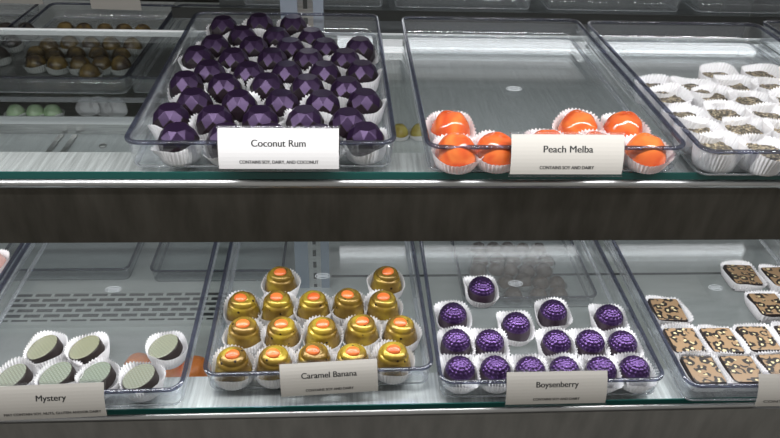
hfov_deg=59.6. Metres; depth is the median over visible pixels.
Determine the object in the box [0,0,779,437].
display case
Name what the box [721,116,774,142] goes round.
paper cup
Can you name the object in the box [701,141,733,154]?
chocolate
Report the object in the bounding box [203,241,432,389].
serving tray
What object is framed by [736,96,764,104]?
chocolate
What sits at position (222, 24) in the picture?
chocolate
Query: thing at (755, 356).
paper cup
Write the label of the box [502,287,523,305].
paper cup
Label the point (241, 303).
chocolate
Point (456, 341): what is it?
chocolate
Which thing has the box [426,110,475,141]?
paper cup
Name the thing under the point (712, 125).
paper cup
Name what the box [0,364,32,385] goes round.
chocolate
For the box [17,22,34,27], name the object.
chocolate
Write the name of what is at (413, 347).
paper cup
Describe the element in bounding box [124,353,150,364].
chocolate
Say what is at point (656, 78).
paper cup
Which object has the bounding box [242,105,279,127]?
chocolate
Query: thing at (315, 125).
chocolate
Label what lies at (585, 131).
paper cup
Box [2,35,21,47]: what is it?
chocolate
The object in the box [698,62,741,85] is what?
paper cup
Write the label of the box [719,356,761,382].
chocolate
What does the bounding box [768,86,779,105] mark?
paper cup
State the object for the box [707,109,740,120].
chocolate
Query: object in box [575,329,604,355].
chocolate
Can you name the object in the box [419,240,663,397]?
serving tray
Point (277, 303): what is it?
chocolate
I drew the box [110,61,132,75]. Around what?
paper cup
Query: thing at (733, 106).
paper cup
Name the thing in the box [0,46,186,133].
rear riser
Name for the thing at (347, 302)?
chocolate
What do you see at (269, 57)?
chocolate
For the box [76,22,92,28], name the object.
chocolate
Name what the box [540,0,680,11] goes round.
serving tray
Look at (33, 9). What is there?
serving tray
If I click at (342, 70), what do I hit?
paper cup
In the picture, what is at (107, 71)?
paper cup
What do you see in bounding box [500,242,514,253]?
chocolate
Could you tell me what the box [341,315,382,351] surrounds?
paper cup
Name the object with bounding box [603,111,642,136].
chocolate
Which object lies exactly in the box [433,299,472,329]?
paper cup
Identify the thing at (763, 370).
paper cup
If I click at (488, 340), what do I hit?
chocolate
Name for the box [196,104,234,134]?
chocolate
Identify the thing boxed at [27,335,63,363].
chocolate
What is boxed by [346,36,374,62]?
chocolate
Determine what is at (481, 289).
chocolate
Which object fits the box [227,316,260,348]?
chocolate
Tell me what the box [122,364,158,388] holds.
chocolate
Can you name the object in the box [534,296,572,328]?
paper cup
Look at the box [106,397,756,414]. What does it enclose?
glass shelf
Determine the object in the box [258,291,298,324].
paper cup
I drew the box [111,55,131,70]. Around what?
chocolate
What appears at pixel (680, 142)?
serving tray
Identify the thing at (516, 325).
chocolate
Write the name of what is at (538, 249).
chocolate
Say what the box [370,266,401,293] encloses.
chocolate
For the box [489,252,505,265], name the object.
chocolate
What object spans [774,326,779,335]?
chocolate
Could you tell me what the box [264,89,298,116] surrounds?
chocolate
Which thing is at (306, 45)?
paper cup
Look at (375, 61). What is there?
paper cup
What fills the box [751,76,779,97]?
paper cup
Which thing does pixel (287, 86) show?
paper cup
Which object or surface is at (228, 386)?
paper cup
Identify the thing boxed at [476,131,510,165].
chocolate
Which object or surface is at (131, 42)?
chocolate
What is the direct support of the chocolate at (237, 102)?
on the paper cup at (257, 98)
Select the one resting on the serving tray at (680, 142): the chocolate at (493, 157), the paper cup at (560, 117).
the paper cup at (560, 117)
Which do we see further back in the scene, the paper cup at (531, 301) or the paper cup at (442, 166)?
the paper cup at (531, 301)
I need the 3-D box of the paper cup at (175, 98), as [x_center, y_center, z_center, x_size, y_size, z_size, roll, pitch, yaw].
[-0.199,-0.124,0.668,0.043,0.020,0.043,0,34,-3]
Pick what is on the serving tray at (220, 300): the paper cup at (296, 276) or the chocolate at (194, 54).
the paper cup at (296, 276)
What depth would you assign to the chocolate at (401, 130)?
1.15 m
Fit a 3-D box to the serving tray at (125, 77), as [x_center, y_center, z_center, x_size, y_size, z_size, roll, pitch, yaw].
[-0.492,-0.283,1.097,0.225,0.027,0.343,0,34,-3]
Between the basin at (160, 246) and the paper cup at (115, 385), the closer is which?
the paper cup at (115, 385)
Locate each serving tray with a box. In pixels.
[0,2,175,93]
[0,4,38,37]
[0,242,219,407]
[0,243,35,299]
[5,242,144,280]
[124,11,395,167]
[128,4,279,92]
[150,242,286,281]
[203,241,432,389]
[244,0,382,6]
[394,0,530,9]
[401,16,685,171]
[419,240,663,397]
[451,240,596,307]
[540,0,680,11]
[586,20,779,175]
[603,239,779,400]
[681,0,771,13]
[760,20,779,55]
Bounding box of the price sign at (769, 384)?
[755,374,779,405]
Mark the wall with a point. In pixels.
(213, 1)
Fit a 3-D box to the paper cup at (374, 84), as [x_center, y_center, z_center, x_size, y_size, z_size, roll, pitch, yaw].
[-0.028,-0.145,0.707,0.040,0.022,0.046,5,34,4]
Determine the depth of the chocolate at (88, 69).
0.99 m
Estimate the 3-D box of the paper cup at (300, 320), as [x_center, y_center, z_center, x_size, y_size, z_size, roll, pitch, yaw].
[-0.083,0.101,0.750,0.047,0.020,0.045,0,34,-4]
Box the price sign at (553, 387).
[505,371,607,406]
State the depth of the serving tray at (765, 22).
0.87 m
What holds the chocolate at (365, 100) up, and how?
on the paper cup at (376, 118)
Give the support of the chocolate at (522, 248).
in the paper cup
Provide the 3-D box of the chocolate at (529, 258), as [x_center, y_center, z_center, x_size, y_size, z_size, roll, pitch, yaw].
[0.252,0.073,1.217,0.030,0.024,0.030,-23,41,-32]
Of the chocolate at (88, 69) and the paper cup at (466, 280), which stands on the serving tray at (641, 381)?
the paper cup at (466, 280)
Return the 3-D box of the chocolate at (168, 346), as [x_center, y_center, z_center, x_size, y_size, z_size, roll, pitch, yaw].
[-0.228,0.133,0.691,0.034,0.021,0.033,-3,34,-7]
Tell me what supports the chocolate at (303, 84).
on the paper cup at (287, 86)
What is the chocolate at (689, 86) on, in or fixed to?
on the serving tray at (626, 68)
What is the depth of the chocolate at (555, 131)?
0.58 m
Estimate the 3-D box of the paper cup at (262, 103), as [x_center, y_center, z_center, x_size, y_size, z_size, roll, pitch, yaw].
[-0.101,-0.100,0.639,0.043,0.020,0.043,8,34,8]
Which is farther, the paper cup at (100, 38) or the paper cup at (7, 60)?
the paper cup at (100, 38)
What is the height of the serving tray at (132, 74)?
0.027 m
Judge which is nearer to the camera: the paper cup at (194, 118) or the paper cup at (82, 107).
the paper cup at (194, 118)
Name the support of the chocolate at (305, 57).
on the paper cup at (325, 57)
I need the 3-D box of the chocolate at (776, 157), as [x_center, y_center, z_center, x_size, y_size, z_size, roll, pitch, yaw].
[0.325,-0.053,0.596,0.031,0.014,0.031,7,34,8]
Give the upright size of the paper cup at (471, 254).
0.015 m
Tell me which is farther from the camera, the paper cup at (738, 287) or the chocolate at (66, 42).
the chocolate at (66, 42)
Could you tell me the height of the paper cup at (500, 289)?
0.015 m
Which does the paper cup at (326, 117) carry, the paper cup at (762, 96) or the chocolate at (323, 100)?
the chocolate at (323, 100)
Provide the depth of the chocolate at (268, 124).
0.57 m
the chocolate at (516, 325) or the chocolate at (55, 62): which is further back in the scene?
the chocolate at (55, 62)
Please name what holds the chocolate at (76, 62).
on the serving tray at (125, 77)
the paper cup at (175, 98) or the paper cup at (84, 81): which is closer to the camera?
the paper cup at (175, 98)
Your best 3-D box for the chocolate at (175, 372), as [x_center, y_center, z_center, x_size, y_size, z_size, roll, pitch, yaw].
[-0.315,0.215,0.970,0.048,0.035,0.048,0,34,-4]
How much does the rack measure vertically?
0.304 m
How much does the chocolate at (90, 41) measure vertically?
0.024 m
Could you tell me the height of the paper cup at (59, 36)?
0.015 m
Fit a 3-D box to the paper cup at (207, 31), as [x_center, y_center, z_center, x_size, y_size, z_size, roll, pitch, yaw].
[-0.197,-0.221,0.811,0.043,0.020,0.043,-15,38,-24]
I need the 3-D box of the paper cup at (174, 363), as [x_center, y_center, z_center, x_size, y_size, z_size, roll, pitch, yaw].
[-0.226,0.135,0.691,0.042,0.020,0.045,-6,35,-12]
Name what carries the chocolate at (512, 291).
on the serving tray at (576, 253)
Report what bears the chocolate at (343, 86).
on the paper cup at (342, 100)
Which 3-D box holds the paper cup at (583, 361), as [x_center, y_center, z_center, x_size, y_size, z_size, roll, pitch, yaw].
[0.211,0.157,0.686,0.044,0.018,0.046,0,34,-4]
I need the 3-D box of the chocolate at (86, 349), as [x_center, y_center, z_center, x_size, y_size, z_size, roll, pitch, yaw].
[-0.306,0.133,0.686,0.034,0.020,0.033,0,34,-4]
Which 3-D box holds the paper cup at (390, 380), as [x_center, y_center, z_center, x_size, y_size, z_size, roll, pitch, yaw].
[0.003,0.145,0.688,0.044,0.022,0.045,0,34,-4]
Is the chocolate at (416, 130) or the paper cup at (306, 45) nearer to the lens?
the paper cup at (306, 45)
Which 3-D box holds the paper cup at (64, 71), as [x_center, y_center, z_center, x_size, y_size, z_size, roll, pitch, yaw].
[-0.498,-0.229,1.023,0.038,0.015,0.036,11,35,13]
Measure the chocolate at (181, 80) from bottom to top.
0.028 m
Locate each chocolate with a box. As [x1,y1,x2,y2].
[0,22,14,27]
[0,46,9,59]
[0,254,6,267]
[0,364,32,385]
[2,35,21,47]
[6,104,25,115]
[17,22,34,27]
[25,53,46,67]
[26,46,45,56]
[26,104,43,115]
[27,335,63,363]
[39,38,59,50]
[39,362,76,384]
[43,104,62,115]
[44,48,65,60]
[47,55,68,69]
[57,22,74,28]
[60,35,79,48]
[66,46,86,57]
[69,335,104,364]
[70,55,89,68]
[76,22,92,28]
[79,63,100,76]
[79,362,115,388]
[82,36,101,47]
[88,46,108,58]
[92,55,110,69]
[97,23,112,28]
[102,36,120,49]
[111,47,130,59]
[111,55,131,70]
[116,23,131,28]
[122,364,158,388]
[123,37,142,49]
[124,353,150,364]
[135,24,150,36]
[148,334,182,360]
[153,102,190,128]
[158,122,199,152]
[165,364,181,376]
[169,70,204,98]
[176,87,213,115]
[180,356,211,376]
[181,45,214,68]
[194,59,225,83]
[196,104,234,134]
[201,34,230,59]
[206,122,237,158]
[207,73,241,103]
[209,15,237,35]
[215,346,252,381]
[218,47,249,71]
[221,89,257,122]
[226,291,260,320]
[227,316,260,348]
[228,25,256,45]
[233,61,263,86]
[239,36,267,56]
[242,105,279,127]
[246,13,273,29]
[250,72,284,101]
[256,345,291,380]
[257,47,286,69]
[259,123,283,127]
[261,290,293,320]
[263,27,289,46]
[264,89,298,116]
[265,266,296,291]
[265,316,299,347]
[271,60,302,84]
[276,37,304,59]
[280,14,306,36]
[286,105,323,127]
[290,73,324,103]
[294,48,323,70]
[297,290,329,319]
[297,342,330,362]
[298,27,324,44]
[305,89,339,114]
[305,317,339,348]
[308,124,339,151]
[309,60,340,84]
[311,37,338,56]
[329,107,365,138]
[330,48,359,68]
[330,76,361,98]
[332,288,363,318]
[336,343,368,360]
[344,314,378,345]
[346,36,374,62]
[346,59,377,82]
[346,121,384,156]
[347,88,382,113]
[366,290,398,320]
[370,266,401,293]
[376,341,410,375]
[382,315,416,346]
[395,123,407,137]
[410,123,422,136]
[430,110,470,136]
[434,132,476,166]
[438,302,466,328]
[440,328,470,355]
[443,355,474,387]
[467,276,494,302]
[469,262,486,276]
[470,242,485,253]
[472,253,488,265]
[475,329,504,354]
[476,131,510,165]
[479,355,510,378]
[486,242,500,254]
[488,262,503,276]
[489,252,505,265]
[497,274,514,288]
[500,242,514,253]
[501,312,529,341]
[503,263,518,276]
[504,287,521,302]
[505,252,520,265]
[514,356,545,371]
[515,242,529,255]
[515,272,531,286]
[519,263,534,277]
[522,253,537,267]
[529,287,546,300]
[530,243,546,256]
[532,275,548,288]
[534,129,559,133]
[535,262,551,276]
[537,299,566,326]
[538,254,553,265]
[540,329,570,355]
[548,356,579,371]
[549,276,564,288]
[549,286,566,300]
[557,109,597,133]
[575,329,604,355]
[584,356,616,387]
[587,131,606,134]
[593,304,623,330]
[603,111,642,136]
[606,330,637,355]
[618,355,650,386]
[624,132,666,166]
[646,83,667,93]
[648,298,687,321]
[660,93,685,102]
[663,328,705,352]
[672,112,698,123]
[680,356,726,389]
[681,83,709,93]
[688,127,711,133]
[698,92,727,100]
[699,328,743,353]
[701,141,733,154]
[702,72,727,77]
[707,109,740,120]
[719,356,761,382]
[720,83,749,90]
[723,265,762,289]
[725,123,762,134]
[735,326,779,352]
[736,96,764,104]
[745,71,775,77]
[746,143,779,169]
[747,293,779,321]
[752,111,779,119]
[757,354,779,373]
[759,84,779,89]
[761,267,779,285]
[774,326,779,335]
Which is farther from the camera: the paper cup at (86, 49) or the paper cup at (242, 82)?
the paper cup at (86, 49)
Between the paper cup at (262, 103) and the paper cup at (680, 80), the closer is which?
the paper cup at (262, 103)
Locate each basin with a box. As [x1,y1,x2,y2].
[152,242,196,281]
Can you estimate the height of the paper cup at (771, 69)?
0.025 m
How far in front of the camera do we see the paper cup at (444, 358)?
0.69 m
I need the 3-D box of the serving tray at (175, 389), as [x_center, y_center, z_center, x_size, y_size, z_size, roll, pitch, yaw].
[-0.318,0.075,0.773,0.225,0.027,0.343,-1,34,-4]
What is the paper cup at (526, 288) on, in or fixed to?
on the serving tray at (576, 253)
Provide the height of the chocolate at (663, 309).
0.012 m
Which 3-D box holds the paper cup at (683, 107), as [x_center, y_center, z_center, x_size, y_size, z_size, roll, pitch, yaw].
[0.278,-0.093,0.645,0.045,0.025,0.047,9,35,10]
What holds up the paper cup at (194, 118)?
on the serving tray at (134, 129)
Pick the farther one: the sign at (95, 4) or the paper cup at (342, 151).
the sign at (95, 4)
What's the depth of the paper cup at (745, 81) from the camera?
0.72 m
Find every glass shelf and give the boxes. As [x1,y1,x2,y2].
[0,28,779,179]
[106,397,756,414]
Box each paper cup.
[0,53,12,65]
[0,249,9,272]
[0,356,39,384]
[2,40,23,52]
[4,109,25,117]
[16,35,38,40]
[22,330,67,369]
[23,64,46,73]
[34,359,84,384]
[42,109,64,115]
[44,60,69,74]
[56,26,75,38]
[59,42,81,53]
[64,331,109,366]
[67,60,91,75]
[74,357,119,398]
[75,36,94,40]
[75,96,99,115]
[77,67,102,83]
[79,42,101,53]
[89,96,111,115]
[95,36,113,40]
[100,41,122,54]
[102,61,111,75]
[103,98,127,115]
[109,54,133,61]
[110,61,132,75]
[114,28,134,40]
[118,361,165,401]
[120,43,144,55]
[133,28,153,41]
[145,330,187,369]
[147,118,193,139]
[150,138,203,166]
[166,82,207,101]
[178,55,194,70]
[188,113,238,139]
[195,41,232,60]
[202,139,218,165]
[204,78,244,104]
[205,24,239,37]
[211,344,255,390]
[222,317,266,355]
[223,290,262,324]
[235,91,260,124]
[242,19,265,35]
[246,78,253,90]
[248,44,273,61]
[252,345,297,388]
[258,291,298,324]
[259,98,283,121]
[260,319,301,352]
[261,269,300,295]
[276,19,310,37]
[283,83,291,89]
[283,108,327,127]
[292,55,330,60]
[292,342,336,363]
[293,292,333,326]
[297,37,311,47]
[299,94,332,125]
[302,315,343,351]
[304,65,330,89]
[328,292,367,325]
[331,345,372,360]
[337,66,346,75]
[337,97,347,107]
[339,117,369,147]
[339,146,346,159]
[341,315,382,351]
[343,127,387,164]
[344,46,378,64]
[344,69,381,91]
[345,98,386,124]
[363,289,402,323]
[367,271,404,298]
[371,339,414,384]
[380,318,421,351]
[395,130,409,141]
[408,128,423,140]
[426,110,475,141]
[431,133,483,173]
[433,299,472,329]
[437,325,475,359]
[440,353,480,393]
[463,275,498,307]
[468,244,485,256]
[469,327,510,359]
[471,129,510,173]
[473,352,514,393]
[486,266,503,279]
[495,309,535,346]
[496,277,516,292]
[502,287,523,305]
[508,353,548,371]
[513,274,532,290]
[524,128,563,133]
[528,288,548,304]
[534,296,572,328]
[534,326,577,359]
[543,352,583,370]
[552,108,603,131]
[568,327,610,360]
[578,129,609,134]
[578,354,623,393]
[588,303,629,331]
[601,112,650,133]
[602,327,644,362]
[610,351,657,393]
[623,134,675,173]
[634,73,679,106]
[645,295,693,326]
[647,82,693,116]
[661,102,710,136]
[661,321,710,356]
[670,75,717,103]
[673,115,723,153]
[677,349,732,391]
[691,83,737,108]
[691,129,747,173]
[697,324,750,357]
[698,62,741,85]
[702,99,754,125]
[713,73,759,97]
[716,351,769,391]
[720,259,767,291]
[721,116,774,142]
[727,89,778,112]
[733,322,779,357]
[737,133,779,176]
[740,63,779,84]
[744,102,779,128]
[744,290,779,322]
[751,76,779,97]
[754,350,779,373]
[758,263,779,293]
[762,117,779,139]
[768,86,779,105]
[771,320,779,334]
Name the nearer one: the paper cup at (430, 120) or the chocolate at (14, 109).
the paper cup at (430, 120)
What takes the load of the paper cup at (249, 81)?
on the serving tray at (134, 129)
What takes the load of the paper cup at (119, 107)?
on the rear riser
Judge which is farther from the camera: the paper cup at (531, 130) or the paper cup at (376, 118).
the paper cup at (376, 118)
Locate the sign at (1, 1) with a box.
[0,0,42,3]
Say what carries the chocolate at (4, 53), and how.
on the paper cup at (7, 60)
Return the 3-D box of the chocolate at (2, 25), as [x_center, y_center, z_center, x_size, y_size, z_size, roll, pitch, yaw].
[-0.638,-0.315,1.132,0.030,0.024,0.030,-13,37,-21]
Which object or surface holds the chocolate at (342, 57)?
on the paper cup at (342, 70)
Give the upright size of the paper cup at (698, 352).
0.017 m
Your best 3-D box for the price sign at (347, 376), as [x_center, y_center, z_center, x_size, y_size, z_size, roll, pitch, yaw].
[-0.059,0.151,0.660,0.097,0.038,0.026,-1,34,-5]
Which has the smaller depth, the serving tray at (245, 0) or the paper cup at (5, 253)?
the paper cup at (5, 253)
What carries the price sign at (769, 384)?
attached to the serving tray at (685, 381)
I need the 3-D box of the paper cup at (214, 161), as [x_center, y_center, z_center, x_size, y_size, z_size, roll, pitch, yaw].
[-0.137,-0.062,0.578,0.045,0.023,0.040,-8,35,-14]
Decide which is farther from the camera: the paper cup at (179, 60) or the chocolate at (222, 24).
the chocolate at (222, 24)
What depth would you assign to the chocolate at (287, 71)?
0.68 m
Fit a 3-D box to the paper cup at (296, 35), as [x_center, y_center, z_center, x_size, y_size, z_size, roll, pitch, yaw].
[-0.117,-0.227,0.823,0.040,0.022,0.046,29,42,34]
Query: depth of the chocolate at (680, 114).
0.65 m
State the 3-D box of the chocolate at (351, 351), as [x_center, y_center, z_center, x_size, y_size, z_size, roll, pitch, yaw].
[-0.037,0.140,0.679,0.037,0.034,0.037,3,34,2]
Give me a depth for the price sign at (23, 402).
0.62 m
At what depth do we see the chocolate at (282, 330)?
0.70 m
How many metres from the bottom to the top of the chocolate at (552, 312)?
0.027 m
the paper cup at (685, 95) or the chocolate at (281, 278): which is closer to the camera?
the paper cup at (685, 95)
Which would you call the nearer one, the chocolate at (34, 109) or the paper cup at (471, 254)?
the chocolate at (34, 109)
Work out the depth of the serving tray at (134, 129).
0.64 m
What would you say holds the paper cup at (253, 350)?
on the serving tray at (220, 300)
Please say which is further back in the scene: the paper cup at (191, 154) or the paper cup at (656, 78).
the paper cup at (656, 78)
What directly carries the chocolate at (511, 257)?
in the paper cup
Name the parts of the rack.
rail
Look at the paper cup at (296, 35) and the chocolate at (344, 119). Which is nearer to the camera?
the chocolate at (344, 119)
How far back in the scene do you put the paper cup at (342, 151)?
0.59 m
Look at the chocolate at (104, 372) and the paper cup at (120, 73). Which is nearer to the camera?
the chocolate at (104, 372)
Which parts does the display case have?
panel, shelf rail, panel, shelf rail, panel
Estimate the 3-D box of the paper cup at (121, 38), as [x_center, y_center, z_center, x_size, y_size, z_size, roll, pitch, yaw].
[-0.449,-0.312,1.150,0.038,0.015,0.036,-12,37,-20]
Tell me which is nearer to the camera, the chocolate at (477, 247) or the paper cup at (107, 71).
the paper cup at (107, 71)
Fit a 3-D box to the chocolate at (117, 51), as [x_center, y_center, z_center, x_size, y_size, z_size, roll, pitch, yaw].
[-0.416,-0.253,1.054,0.030,0.024,0.030,-9,36,-15]
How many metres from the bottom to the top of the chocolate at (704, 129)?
0.014 m
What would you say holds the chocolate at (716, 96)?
on the serving tray at (626, 68)
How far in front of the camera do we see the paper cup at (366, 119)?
0.60 m
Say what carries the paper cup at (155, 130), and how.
on the serving tray at (134, 129)
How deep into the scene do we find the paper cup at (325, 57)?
0.73 m
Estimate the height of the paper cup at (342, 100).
0.020 m
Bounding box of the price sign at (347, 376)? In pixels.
[278,359,378,398]
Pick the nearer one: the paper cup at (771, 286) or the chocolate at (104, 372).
the chocolate at (104, 372)
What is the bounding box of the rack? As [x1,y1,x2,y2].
[171,0,779,54]
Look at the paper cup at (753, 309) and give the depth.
0.78 m
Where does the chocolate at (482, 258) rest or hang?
in the paper cup
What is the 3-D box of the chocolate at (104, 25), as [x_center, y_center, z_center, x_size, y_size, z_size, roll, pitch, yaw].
[-0.479,-0.316,1.143,0.030,0.024,0.030,8,34,8]
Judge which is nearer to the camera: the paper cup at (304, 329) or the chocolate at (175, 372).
the paper cup at (304, 329)
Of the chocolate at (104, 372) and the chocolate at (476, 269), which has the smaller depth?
the chocolate at (104, 372)
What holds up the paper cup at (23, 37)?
on the serving tray at (125, 77)
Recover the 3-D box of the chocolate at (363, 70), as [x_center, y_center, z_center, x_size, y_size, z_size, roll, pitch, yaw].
[-0.029,-0.148,0.704,0.034,0.028,0.034,-8,35,-14]
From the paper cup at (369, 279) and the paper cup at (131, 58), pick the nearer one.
the paper cup at (369, 279)
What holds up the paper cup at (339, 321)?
on the serving tray at (220, 300)
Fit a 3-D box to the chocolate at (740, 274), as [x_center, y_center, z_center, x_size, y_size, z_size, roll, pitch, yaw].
[0.429,0.071,0.829,0.034,0.012,0.037,2,34,-1]
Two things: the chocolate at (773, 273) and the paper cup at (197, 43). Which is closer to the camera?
the paper cup at (197, 43)
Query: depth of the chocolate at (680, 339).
0.73 m
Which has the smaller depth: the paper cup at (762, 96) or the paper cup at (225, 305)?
the paper cup at (762, 96)
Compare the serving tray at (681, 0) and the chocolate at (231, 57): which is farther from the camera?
the serving tray at (681, 0)
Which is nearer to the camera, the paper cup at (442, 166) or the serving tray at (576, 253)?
the paper cup at (442, 166)
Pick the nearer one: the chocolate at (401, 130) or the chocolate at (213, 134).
the chocolate at (213, 134)
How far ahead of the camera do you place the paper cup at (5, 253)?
0.80 m
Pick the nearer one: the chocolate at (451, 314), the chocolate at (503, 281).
the chocolate at (451, 314)
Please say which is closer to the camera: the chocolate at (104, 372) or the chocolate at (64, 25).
the chocolate at (104, 372)
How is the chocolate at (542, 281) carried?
in the paper cup
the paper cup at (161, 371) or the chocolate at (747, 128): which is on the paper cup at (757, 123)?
the chocolate at (747, 128)
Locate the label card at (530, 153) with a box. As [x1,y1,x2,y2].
[508,131,623,176]
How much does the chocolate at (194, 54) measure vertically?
0.028 m
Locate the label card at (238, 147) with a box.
[218,125,339,171]
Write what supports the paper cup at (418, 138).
on the display case
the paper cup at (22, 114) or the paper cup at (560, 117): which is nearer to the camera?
the paper cup at (560, 117)
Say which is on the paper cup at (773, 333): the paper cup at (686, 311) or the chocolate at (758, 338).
the chocolate at (758, 338)
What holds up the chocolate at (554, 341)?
on the paper cup at (539, 334)
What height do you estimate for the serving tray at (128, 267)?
0.027 m
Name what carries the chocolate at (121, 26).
in the paper cup at (121, 38)
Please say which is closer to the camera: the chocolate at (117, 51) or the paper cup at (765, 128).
the paper cup at (765, 128)
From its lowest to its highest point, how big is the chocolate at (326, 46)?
0.028 m
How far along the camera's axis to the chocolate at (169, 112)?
0.59 m
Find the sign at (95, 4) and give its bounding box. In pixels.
[90,0,141,9]
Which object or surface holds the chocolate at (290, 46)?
on the paper cup
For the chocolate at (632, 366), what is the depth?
0.68 m
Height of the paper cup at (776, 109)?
0.024 m
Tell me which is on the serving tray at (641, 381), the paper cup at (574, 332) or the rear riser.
the paper cup at (574, 332)
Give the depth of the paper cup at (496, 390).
0.69 m
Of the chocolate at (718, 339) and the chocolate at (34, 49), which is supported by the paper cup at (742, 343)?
the chocolate at (718, 339)
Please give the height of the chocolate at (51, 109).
0.024 m
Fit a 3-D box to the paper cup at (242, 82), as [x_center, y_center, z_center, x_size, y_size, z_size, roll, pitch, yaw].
[-0.162,-0.122,0.665,0.039,0.022,0.046,1,34,-2]
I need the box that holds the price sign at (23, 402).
[0,382,106,422]
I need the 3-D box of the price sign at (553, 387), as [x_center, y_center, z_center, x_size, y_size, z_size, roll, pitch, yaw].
[0.160,0.160,0.660,0.101,0.035,0.026,0,34,-3]
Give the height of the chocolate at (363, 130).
0.028 m
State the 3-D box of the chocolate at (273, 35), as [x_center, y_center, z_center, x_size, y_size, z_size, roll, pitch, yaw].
[-0.130,-0.204,0.780,0.034,0.028,0.034,0,34,-3]
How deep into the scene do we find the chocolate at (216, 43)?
0.74 m
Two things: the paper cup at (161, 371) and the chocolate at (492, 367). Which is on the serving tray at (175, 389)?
the paper cup at (161, 371)
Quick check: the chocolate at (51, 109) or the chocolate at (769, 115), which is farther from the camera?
the chocolate at (51, 109)
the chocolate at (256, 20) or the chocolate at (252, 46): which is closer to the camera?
the chocolate at (252, 46)
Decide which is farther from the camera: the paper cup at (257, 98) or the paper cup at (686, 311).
the paper cup at (686, 311)
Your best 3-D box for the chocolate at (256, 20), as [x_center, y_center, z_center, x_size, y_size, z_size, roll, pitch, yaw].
[-0.157,-0.232,0.820,0.034,0.028,0.034,-3,34,-8]
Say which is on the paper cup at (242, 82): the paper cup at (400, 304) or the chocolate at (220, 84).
the chocolate at (220, 84)
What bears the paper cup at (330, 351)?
on the serving tray at (220, 300)
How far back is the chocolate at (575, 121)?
0.61 m
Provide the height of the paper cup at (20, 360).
0.021 m
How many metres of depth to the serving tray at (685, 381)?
0.71 m
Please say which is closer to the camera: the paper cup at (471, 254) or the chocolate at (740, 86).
the chocolate at (740, 86)
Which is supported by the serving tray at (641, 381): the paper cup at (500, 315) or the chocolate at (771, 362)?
the paper cup at (500, 315)
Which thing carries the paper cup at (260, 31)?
on the serving tray at (134, 129)
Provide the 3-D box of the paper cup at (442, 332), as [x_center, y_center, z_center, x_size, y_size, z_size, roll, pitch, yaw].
[0.069,0.133,0.714,0.042,0.017,0.047,0,34,-4]
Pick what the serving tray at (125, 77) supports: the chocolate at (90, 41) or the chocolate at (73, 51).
the chocolate at (73, 51)
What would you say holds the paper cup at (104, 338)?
on the serving tray at (175, 389)
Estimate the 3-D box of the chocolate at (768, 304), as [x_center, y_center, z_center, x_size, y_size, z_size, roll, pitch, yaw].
[0.435,0.102,0.784,0.034,0.012,0.037,0,34,-3]
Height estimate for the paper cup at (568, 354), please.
0.017 m
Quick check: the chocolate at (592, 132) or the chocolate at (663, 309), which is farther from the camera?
the chocolate at (663, 309)
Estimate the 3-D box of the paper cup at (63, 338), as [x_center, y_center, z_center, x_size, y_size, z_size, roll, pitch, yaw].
[-0.344,0.134,0.685,0.041,0.021,0.046,6,34,5]
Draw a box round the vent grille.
[0,288,231,327]
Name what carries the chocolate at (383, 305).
on the serving tray at (220, 300)
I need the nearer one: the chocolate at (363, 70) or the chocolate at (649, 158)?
the chocolate at (649, 158)
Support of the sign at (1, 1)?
on the serving tray at (33, 9)
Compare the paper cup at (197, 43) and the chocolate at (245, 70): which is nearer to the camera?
the chocolate at (245, 70)
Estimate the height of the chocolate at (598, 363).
0.027 m
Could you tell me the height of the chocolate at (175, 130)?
0.028 m
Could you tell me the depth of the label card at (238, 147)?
0.55 m
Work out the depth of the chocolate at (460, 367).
0.67 m
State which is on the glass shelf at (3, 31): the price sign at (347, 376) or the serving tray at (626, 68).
the serving tray at (626, 68)
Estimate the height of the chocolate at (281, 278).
0.034 m
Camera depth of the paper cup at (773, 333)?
0.74 m
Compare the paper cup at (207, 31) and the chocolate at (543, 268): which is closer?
the paper cup at (207, 31)
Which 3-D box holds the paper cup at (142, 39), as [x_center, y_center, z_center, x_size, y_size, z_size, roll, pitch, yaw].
[-0.416,-0.311,1.150,0.036,0.015,0.038,-9,36,-16]
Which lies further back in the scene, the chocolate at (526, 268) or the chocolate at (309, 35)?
the chocolate at (526, 268)
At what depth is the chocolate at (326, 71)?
0.69 m
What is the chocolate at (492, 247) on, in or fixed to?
in the paper cup
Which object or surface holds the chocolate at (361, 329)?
in the serving tray at (220, 300)
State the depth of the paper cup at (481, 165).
0.57 m
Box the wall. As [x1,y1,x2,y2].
[140,0,218,2]
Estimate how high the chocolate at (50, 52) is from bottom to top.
0.024 m
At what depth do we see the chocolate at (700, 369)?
0.69 m
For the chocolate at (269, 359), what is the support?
in the serving tray at (220, 300)
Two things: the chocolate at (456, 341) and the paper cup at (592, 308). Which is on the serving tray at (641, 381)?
the paper cup at (592, 308)
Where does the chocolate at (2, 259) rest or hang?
in the paper cup at (5, 253)
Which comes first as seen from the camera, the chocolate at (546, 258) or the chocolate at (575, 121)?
the chocolate at (575, 121)
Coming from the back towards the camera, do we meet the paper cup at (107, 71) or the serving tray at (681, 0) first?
the serving tray at (681, 0)
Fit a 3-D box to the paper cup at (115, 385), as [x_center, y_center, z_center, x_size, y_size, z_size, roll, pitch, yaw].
[-0.279,0.155,0.657,0.044,0.021,0.044,10,35,12]
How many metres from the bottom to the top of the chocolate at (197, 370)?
0.035 m
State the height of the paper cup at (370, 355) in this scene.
0.019 m
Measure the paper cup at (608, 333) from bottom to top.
0.017 m
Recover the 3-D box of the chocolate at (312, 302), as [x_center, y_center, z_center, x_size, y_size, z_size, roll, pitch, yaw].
[-0.084,0.094,0.745,0.037,0.034,0.037,-20,40,-29]
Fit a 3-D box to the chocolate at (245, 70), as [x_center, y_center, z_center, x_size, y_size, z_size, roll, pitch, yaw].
[-0.143,-0.144,0.691,0.034,0.028,0.034,-8,35,-14]
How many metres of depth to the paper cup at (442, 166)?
0.57 m

